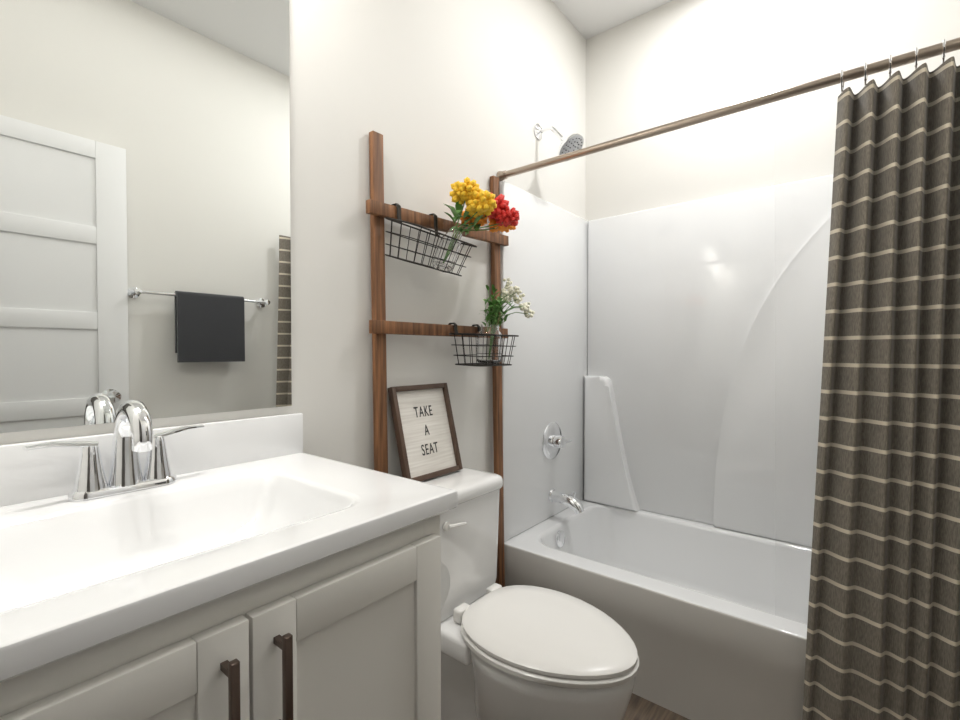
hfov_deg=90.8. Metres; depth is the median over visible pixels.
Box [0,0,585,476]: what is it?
wall
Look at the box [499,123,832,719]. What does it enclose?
shower
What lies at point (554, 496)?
faucet
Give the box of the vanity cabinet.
[0,399,457,719]
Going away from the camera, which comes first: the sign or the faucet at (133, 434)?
the faucet at (133, 434)
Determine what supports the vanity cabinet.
on the floor
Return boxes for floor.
[623,693,689,719]
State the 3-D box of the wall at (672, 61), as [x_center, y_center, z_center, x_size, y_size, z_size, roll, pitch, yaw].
[1.171,-0.279,2.031,1.720,2.740,0.100,1,1,39]
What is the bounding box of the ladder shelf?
[366,131,534,586]
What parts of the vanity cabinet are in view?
vanity door, vanity door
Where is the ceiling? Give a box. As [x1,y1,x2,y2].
[551,0,672,38]
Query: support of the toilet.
on the floor
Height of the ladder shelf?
1.802 m
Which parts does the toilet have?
handle, seat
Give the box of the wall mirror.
[0,0,291,432]
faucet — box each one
[22,399,204,501]
[548,488,584,514]
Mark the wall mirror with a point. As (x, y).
(145, 245)
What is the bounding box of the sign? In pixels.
[387,383,462,481]
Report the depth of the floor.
1.48 m
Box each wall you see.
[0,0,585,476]
[585,0,959,220]
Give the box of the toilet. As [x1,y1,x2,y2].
[421,467,638,719]
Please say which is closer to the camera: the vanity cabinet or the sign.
the vanity cabinet

